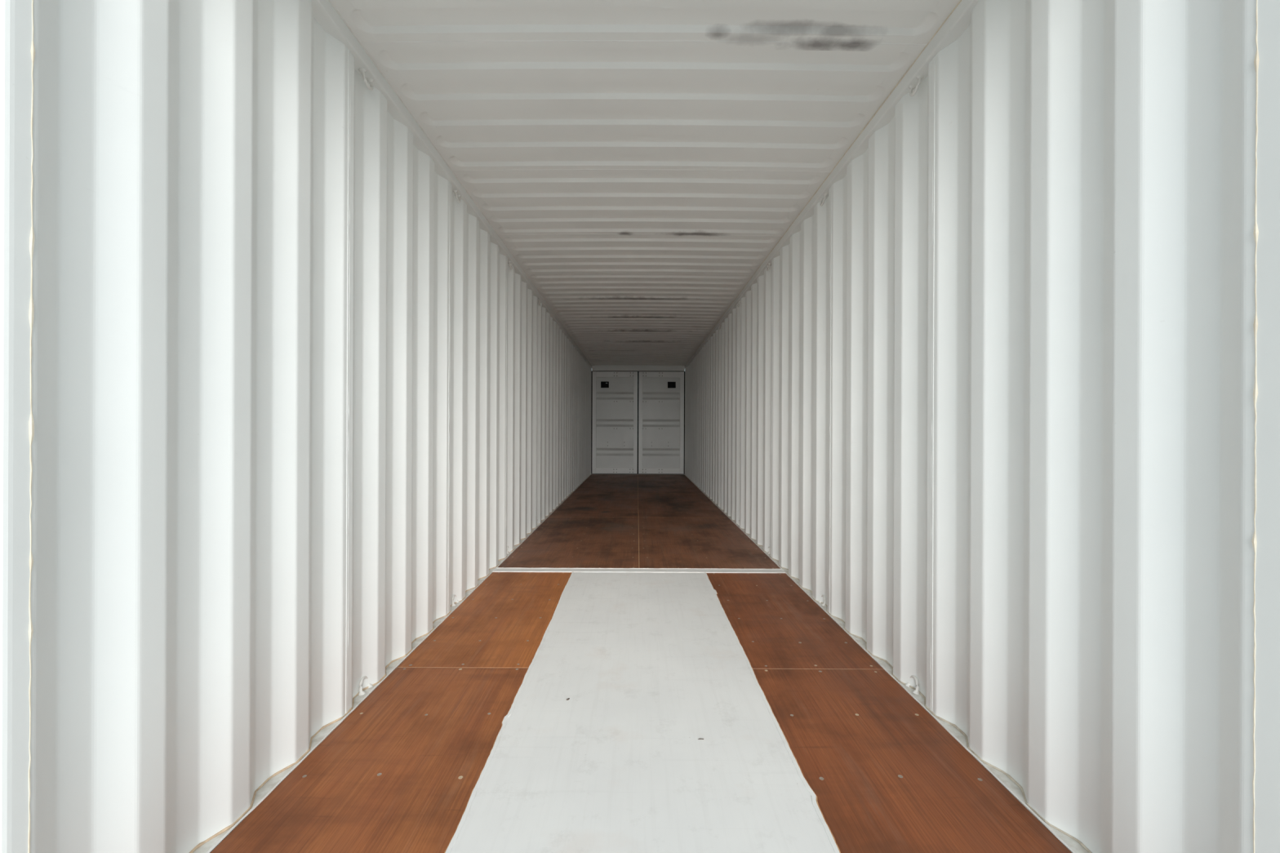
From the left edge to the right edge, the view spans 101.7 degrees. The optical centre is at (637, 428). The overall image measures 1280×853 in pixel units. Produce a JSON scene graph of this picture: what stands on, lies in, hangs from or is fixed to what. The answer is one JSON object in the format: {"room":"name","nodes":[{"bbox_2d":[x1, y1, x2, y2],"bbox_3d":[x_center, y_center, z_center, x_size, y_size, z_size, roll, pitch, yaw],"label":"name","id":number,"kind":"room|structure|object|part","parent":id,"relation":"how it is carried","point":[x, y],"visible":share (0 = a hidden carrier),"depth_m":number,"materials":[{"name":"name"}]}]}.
{"room":"cargo space","nodes":[
{"label":"cargo space","id":0,"kind":"room"},
{"bbox_2d":[30,0,591,852],"bbox_3d":[-1.167,-0.186,6.959,0.048,2.661,12.002,0,0,0],"label":"wall","id":1,"kind":"structure","parent":0,"point":[293,402],"depth_m":1.50,"materials":[{"name":"white metal"}]},
{"bbox_2d":[0,0,35,852],"bbox_3d":[-1.186,-0.148,0.949,0.079,2.880,0.087,0,0,0],"label":"trim","id":2,"kind":"structure","parent":1,"relation":"attached to","point":[17,50],"depth_m":0.96,"materials":[{"name":"white paint"}]},
{"bbox_3d":[-1.169,-0.186,1.517,0.038,2.661,1.118,0,0,0],"label":"corrugated panel","id":3,"kind":"part","parent":1,"relation":"part of","materials":[{"name":"white paint"}]},
{"bbox_2d":[358,675,373,695],"bbox_3d":[-1.175,1.105,2.253,0.032,0.063,0.088,0,0,0],"label":"ring","id":4,"kind":"object","parent":1,"relation":"attached to","point":[362,692],"visible":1,"depth_m":2.23,"materials":[{"name":"white metal"}]},
{"bbox_2d":[358,67,373,90],"bbox_3d":[-1.150,-1.477,2.216,0.032,0.063,0.088,0,0,0],"label":"ring","id":5,"kind":"object","parent":1,"relation":"attached to","point":[362,70],"visible":1,"depth_m":2.20,"materials":[{"name":"white metal"}]},
{"bbox_2d":[192,474,591,852],"bbox_3d":[-1.180,1.205,6.950,0.081,0.155,12.040,0,0,0],"label":"baseboard","id":6,"kind":"structure","parent":1,"relation":"attached to","point":[269,786],"depth_m":1.93,"materials":[{"name":"white metal"}]},
{"bbox_3d":[-1.169,-0.186,2.632,0.038,2.661,1.112,0,0,0],"label":"corrugated panel","id":7,"kind":"part","parent":1,"relation":"part of","materials":[{"name":"white paint"}]},
{"bbox_2d":[311,0,591,368],"bbox_3d":[-1.167,-1.538,6.945,0.097,0.068,12.030,0,0,0],"label":"trim","id":8,"kind":"structure","parent":1,"relation":"attached to","point":[325,12],"depth_m":2.56,"materials":[{"name":"white paint"}]},
{"bbox_2d":[451,594,459,606],"bbox_3d":[-1.175,1.105,3.365,0.032,0.063,0.088,0,0,0],"label":"ring","id":9,"kind":"object","parent":1,"relation":"attached to","point":[454,595],"visible":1,"depth_m":3.34,"materials":[{"name":"white metal"}]},
{"bbox_2d":[453,190,461,203],"bbox_3d":[-1.150,-1.477,3.328,0.032,0.063,0.088,0,0,0],"label":"ring","id":10,"kind":"object","parent":1,"relation":"attached to","point":[457,196],"visible":1,"depth_m":3.30,"materials":[{"name":"white metal"}]},
{"bbox_3d":[-1.169,-0.186,3.883,0.038,2.661,1.390,0,0,0],"label":"corrugated panel","id":11,"kind":"part","parent":1,"relation":"part of","materials":[{"name":"white paint"}]},
{"bbox_3d":[-1.169,-0.186,5.273,0.038,2.661,1.390,0,0,0],"label":"corrugated panel","id":12,"kind":"part","parent":1,"relation":"part of","materials":[{"name":"white paint"}]},
{"bbox_3d":[-1.169,-0.186,6.663,0.038,2.661,1.390,0,0,0],"label":"corrugated panel","id":13,"kind":"part","parent":1,"relation":"part of","materials":[{"name":"white paint"}]},
{"bbox_3d":[-1.169,-0.186,8.053,0.038,2.661,1.390,0,0,0],"label":"corrugated panel","id":14,"kind":"part","parent":1,"relation":"part of","materials":[{"name":"white paint"}]},
{"bbox_3d":[-1.169,-0.186,9.443,0.038,2.661,1.390,0,0,0],"label":"corrugated panel","id":15,"kind":"part","parent":1,"relation":"part of","materials":[{"name":"white paint"}]},
{"bbox_3d":[-1.169,-0.186,10.833,0.038,2.661,1.390,0,0,0],"label":"corrugated panel","id":16,"kind":"part","parent":1,"relation":"part of","materials":[{"name":"white paint"}]},
{"bbox_3d":[-1.169,-0.186,12.244,0.038,2.661,1.432,0,0,0],"label":"corrugated panel","id":17,"kind":"part","parent":1,"relation":"part of","materials":[{"name":"white paint"}]},
{"bbox_2d":[591,368,591,408],"bbox_3d":[-1.183,-0.142,13.000,0.076,2.850,0.140,0,0,0],"label":"trim","id":18,"kind":"structure","parent":1,"relation":"attached to","point":[591,368],"depth_m":12.96,"materials":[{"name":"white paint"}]},
{"bbox_2d":[591,370,638,474],"bbox_3d":[-0.563,-0.152,13.014,1.164,2.572,0.103,0,0,0],"label":"door","id":19,"kind":"structure","parent":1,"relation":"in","point":[615,394],"depth_m":13.01,"materials":[{"name":"paint"}]},
{"bbox_2d":[600,381,608,387],"bbox_3d":[-0.808,-1.098,12.992,0.196,0.152,0.048,0,0,0],"label":"vent","id":20,"kind":"object","parent":19,"relation":"attached to","point":[603,384],"depth_m":12.98,"materials":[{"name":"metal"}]},
{"bbox_3d":[-0.559,-0.152,13.030,0.935,2.266,0.041,0,0,0],"label":"pressed panel","id":21,"kind":"part","parent":19,"relation":"part of","materials":[{"name":"paint"}]},
{"bbox_3d":[-0.564,1.048,13.021,0.931,0.145,0.089,0,0,0],"label":"rail","id":22,"kind":"part","parent":19,"relation":"part of","materials":[{"name":"metal"}]},
{"bbox_3d":[-0.554,-1.353,13.021,0.931,0.145,0.089,0,0,0],"label":"rail","id":23,"kind":"part","parent":19,"relation":"part of","materials":[{"name":"metal"}]},
{"bbox_2d":[210,474,1071,852],"bbox_3d":[0.014,1.209,6.955,2.316,0.156,12.010,0,0,0],"label":"floor","id":24,"kind":"structure","parent":0,"point":[637,602],"depth_m":1.96,"materials":[{"name":"brown wood"}]},
{"bbox_3d":[-0.825,1.149,1.730,0.632,0.030,1.481,0,0,0],"label":"plywood panel","id":25,"kind":"part","parent":24,"relation":"part of","materials":[{"name":"brown wood"}]},
{"bbox_3d":[-0.825,1.149,3.296,0.632,0.030,1.641,0,0,0],"label":"plywood panel","id":26,"kind":"part","parent":24,"relation":"part of","materials":[{"name":"brown wood"}]},
{"bbox_3d":[-0.564,1.150,5.450,1.153,0.030,2.452,0,0,0],"label":"plywood panel","id":27,"kind":"part","parent":24,"relation":"part of","materials":[{"name":"brown wood"}]},
{"bbox_3d":[-0.564,1.150,7.903,1.153,0.030,2.426,0,0,0],"label":"plywood panel","id":28,"kind":"part","parent":24,"relation":"part of","materials":[{"name":"brown wood"}]},
{"bbox_3d":[-0.564,1.150,10.343,1.153,0.030,2.426,0,0,0],"label":"plywood panel","id":29,"kind":"part","parent":24,"relation":"part of","materials":[{"name":"brown wood"}]},
{"bbox_3d":[-0.564,1.150,12.255,1.153,0.030,1.371,0,0,0],"label":"plywood panel","id":30,"kind":"part","parent":24,"relation":"part of","materials":[{"name":"brown wood"}]},
{"bbox_3d":[0.016,1.138,2.558,1.075,0.006,3.116,0,0,0],"label":"tunnel plate","id":31,"kind":"part","parent":24,"relation":"part of","materials":[{"name":"white metal"}]},
{"bbox_3d":[0.594,1.154,12.255,1.153,0.030,1.371,0,0,0],"label":"plywood panel","id":32,"kind":"part","parent":24,"relation":"part of","materials":[{"name":"brown wood"}]},
{"bbox_3d":[0.594,1.154,10.343,1.153,0.030,2.426,0,0,0],"label":"plywood panel","id":33,"kind":"part","parent":24,"relation":"part of","materials":[{"name":"brown wood"}]},
{"bbox_3d":[0.594,1.154,7.903,1.153,0.030,2.426,0,0,0],"label":"plywood panel","id":34,"kind":"part","parent":24,"relation":"part of","materials":[{"name":"brown wood"}]},
{"bbox_3d":[0.594,1.154,5.450,1.153,0.030,2.452,0,0,0],"label":"plywood panel","id":35,"kind":"part","parent":24,"relation":"part of","materials":[{"name":"brown wood"}]},
{"bbox_3d":[0.854,1.155,3.296,0.632,0.030,1.641,0,0,0],"label":"plywood panel","id":36,"kind":"part","parent":24,"relation":"part of","materials":[{"name":"brown wood"}]},
{"bbox_3d":[0.854,1.155,1.730,0.632,0.030,1.481,0,0,0],"label":"plywood panel","id":37,"kind":"part","parent":24,"relation":"part of","materials":[{"name":"brown wood"}]},
{"bbox_2d":[330,0,959,365],"bbox_3d":[0.025,-1.573,6.950,2.304,0.035,12.000,0,0,0],"label":"ceiling","id":38,"kind":"structure","parent":0,"point":[640,162],"depth_m":2.66,"materials":[{"name":"paint"}]},
{"bbox_3d":[0.025,-1.574,12.753,2.304,0.033,0.394,0,0,0],"label":"roof panel","id":39,"kind":"part","parent":38,"relation":"part of","materials":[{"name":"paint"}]},
{"bbox_3d":[0.025,-1.574,12.034,2.304,0.033,1.045,0,0,0],"label":"roof panel","id":40,"kind":"part","parent":38,"relation":"part of","materials":[{"name":"paint"}]},
{"bbox_3d":[0.025,-1.574,10.989,2.304,0.033,1.045,0,0,0],"label":"roof panel","id":41,"kind":"part","parent":38,"relation":"part of","materials":[{"name":"paint"}]},
{"bbox_3d":[0.025,-1.574,9.944,2.304,0.033,1.045,0,0,0],"label":"roof panel","id":42,"kind":"part","parent":38,"relation":"part of","materials":[{"name":"paint"}]},
{"bbox_3d":[0.025,-1.574,8.899,2.304,0.033,1.045,0,0,0],"label":"roof panel","id":43,"kind":"part","parent":38,"relation":"part of","materials":[{"name":"paint"}]},
{"bbox_3d":[0.025,-1.574,7.854,2.304,0.033,1.045,0,0,0],"label":"roof panel","id":44,"kind":"part","parent":38,"relation":"part of","materials":[{"name":"paint"}]},
{"bbox_3d":[0.025,-1.574,6.809,2.304,0.033,1.045,0,0,0],"label":"roof panel","id":45,"kind":"part","parent":38,"relation":"part of","materials":[{"name":"paint"}]},
{"bbox_3d":[0.025,-1.574,5.763,2.304,0.033,1.045,0,0,0],"label":"roof panel","id":46,"kind":"part","parent":38,"relation":"part of","materials":[{"name":"paint"}]},
{"bbox_3d":[0.025,-1.574,4.718,2.304,0.033,1.045,0,0,0],"label":"roof panel","id":47,"kind":"part","parent":38,"relation":"part of","materials":[{"name":"paint"}]},
{"bbox_3d":[0.025,-1.574,3.674,2.304,0.033,1.045,0,0,0],"label":"roof panel","id":48,"kind":"part","parent":38,"relation":"part of","materials":[{"name":"paint"}]},
{"bbox_3d":[0.025,-1.574,2.628,2.304,0.033,1.045,0,0,0],"label":"roof panel","id":49,"kind":"part","parent":38,"relation":"part of","materials":[{"name":"paint"}]},
{"bbox_3d":[0.025,-1.574,1.583,2.304,0.033,1.045,0,0,0],"label":"roof panel","id":50,"kind":"part","parent":38,"relation":"part of","materials":[{"name":"paint"}]},
{"bbox_2d":[684,0,1256,852],"bbox_3d":[1.206,-0.177,6.972,0.047,2.661,11.975,0,0,0],"label":"wall","id":51,"kind":"structure","parent":0,"point":[990,402],"depth_m":1.51,"materials":[{"name":"white metal"}]},
{"bbox_2d":[591,364,684,371],"bbox_3d":[0.025,-1.507,12.988,2.300,0.144,0.145,0,0,0],"label":"trim","id":52,"kind":"structure","parent":51,"relation":"attached to","point":[597,367],"depth_m":12.91,"materials":[{"name":"white paint"}]},
{"bbox_2d":[637,371,684,474],"bbox_3d":[0.602,-0.147,13.017,1.164,2.572,0.097,0,0,0],"label":"door","id":53,"kind":"structure","parent":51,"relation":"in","point":[661,394],"depth_m":13.01,"materials":[{"name":"paint"}]},
{"bbox_3d":[0.603,-1.348,13.021,0.931,0.145,0.089,0,0,0],"label":"rail","id":54,"kind":"part","parent":53,"relation":"part of","materials":[{"name":"metal"}]},
{"bbox_3d":[0.598,-0.148,13.030,0.935,2.266,0.041,0,0,0],"label":"pressed panel","id":55,"kind":"part","parent":53,"relation":"part of","materials":[{"name":"paint"}]},
{"bbox_3d":[0.594,1.053,13.021,0.931,0.145,0.089,0,0,0],"label":"rail","id":56,"kind":"part","parent":53,"relation":"part of","materials":[{"name":"metal"}]},
{"bbox_2d":[667,382,675,387],"bbox_3d":[0.858,-1.092,12.992,0.196,0.152,0.048,0,0,0],"label":"vent","id":57,"kind":"object","parent":53,"relation":"attached to","point":[670,384],"depth_m":12.98,"materials":[{"name":"black plastic"}]},
{"bbox_2d":[684,368,685,393],"bbox_3d":[1.222,-0.133,13.000,0.076,2.850,0.140,0,0,0],"label":"trim","id":58,"kind":"structure","parent":51,"relation":"attached to","point":[685,368],"depth_m":12.93,"materials":[{"name":"white paint"}]},
{"bbox_3d":[1.209,-0.177,12.258,0.038,2.661,1.405,0,0,0],"label":"corrugated panel","id":59,"kind":"part","parent":51,"relation":"part of","materials":[{"name":"white paint"}]},
{"bbox_3d":[1.209,-0.177,10.860,0.038,2.661,1.390,0,0,0],"label":"corrugated panel","id":60,"kind":"part","parent":51,"relation":"part of","materials":[{"name":"white paint"}]},
{"bbox_3d":[1.209,-0.177,9.470,0.038,2.661,1.390,0,0,0],"label":"corrugated panel","id":61,"kind":"part","parent":51,"relation":"part of","materials":[{"name":"white paint"}]},
{"bbox_3d":[1.209,-0.177,8.080,0.038,2.661,1.390,0,0,0],"label":"corrugated panel","id":62,"kind":"part","parent":51,"relation":"part of","materials":[{"name":"white paint"}]},
{"bbox_3d":[1.209,-0.177,6.690,0.038,2.661,1.390,0,0,0],"label":"corrugated panel","id":63,"kind":"part","parent":51,"relation":"part of","materials":[{"name":"white paint"}]},
{"bbox_3d":[1.209,-0.177,5.300,0.038,2.661,1.390,0,0,0],"label":"corrugated panel","id":64,"kind":"part","parent":51,"relation":"part of","materials":[{"name":"white paint"}]},
{"bbox_3d":[1.209,-0.177,3.910,0.038,2.661,1.390,0,0,0],"label":"corrugated panel","id":65,"kind":"part","parent":51,"relation":"part of","materials":[{"name":"white paint"}]},
{"bbox_2d":[817,594,826,606],"bbox_3d":[1.205,1.114,3.393,0.031,0.063,0.088,0,0,0],"label":"ring","id":66,"kind":"object","parent":51,"relation":"attached to","point":[823,595],"visible":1,"depth_m":3.36,"materials":[{"name":"white metal"}]},
{"bbox_2d":[819,193,827,205],"bbox_3d":[1.200,-1.468,3.354,0.033,0.063,0.088,0,0,0],"label":"ring","id":67,"kind":"object","parent":51,"relation":"attached to","point":[823,199],"visible":1,"depth_m":3.33,"materials":[{"name":"white metal"}]},
{"bbox_2d":[684,0,979,368],"bbox_3d":[1.217,-1.529,6.945,0.096,0.068,12.030,0,0,0],"label":"trim","id":68,"kind":"structure","parent":51,"relation":"attached to","point":[957,21],"depth_m":2.56,"materials":[{"name":"white paint"}]},
{"bbox_3d":[1.209,-0.177,2.659,0.038,2.661,1.112,0,0,0],"label":"corrugated panel","id":69,"kind":"part","parent":51,"relation":"part of","materials":[{"name":"white paint"}]},
{"bbox_2d":[684,474,1088,852],"bbox_3d":[1.209,1.214,6.950,0.081,0.155,12.040,0,0,0],"label":"baseboard","id":70,"kind":"structure","parent":51,"relation":"attached to","point":[1069,843],"depth_m":1.94,"materials":[{"name":"white metal"}]},
{"bbox_2d":[905,675,919,694],"bbox_3d":[1.205,1.114,2.280,0.031,0.063,0.088,0,0,0],"label":"ring","id":71,"kind":"object","parent":51,"relation":"attached to","point":[916,691],"visible":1,"depth_m":2.25,"materials":[{"name":"white metal"}]},
{"bbox_2d":[908,74,924,96],"bbox_3d":[1.200,-1.468,2.243,0.033,0.063,0.088,0,0,0],"label":"ring","id":72,"kind":"object","parent":51,"relation":"attached to","point":[919,77],"visible":1,"depth_m":2.22,"materials":[{"name":"white metal"}]},
{"bbox_3d":[1.209,-0.177,1.544,0.038,2.661,1.118,0,0,0],"label":"corrugated panel","id":73,"kind":"part","parent":51,"relation":"part of","materials":[{"name":"white paint"}]},
{"bbox_2d":[1251,0,1279,852],"bbox_3d":[1.225,-0.138,0.955,0.079,2.880,0.101,0,0,0],"label":"trim","id":74,"kind":"structure","parent":51,"relation":"attached to","point":[1265,541],"depth_m":0.98,"materials":[{"name":"white paint"}]}
]}

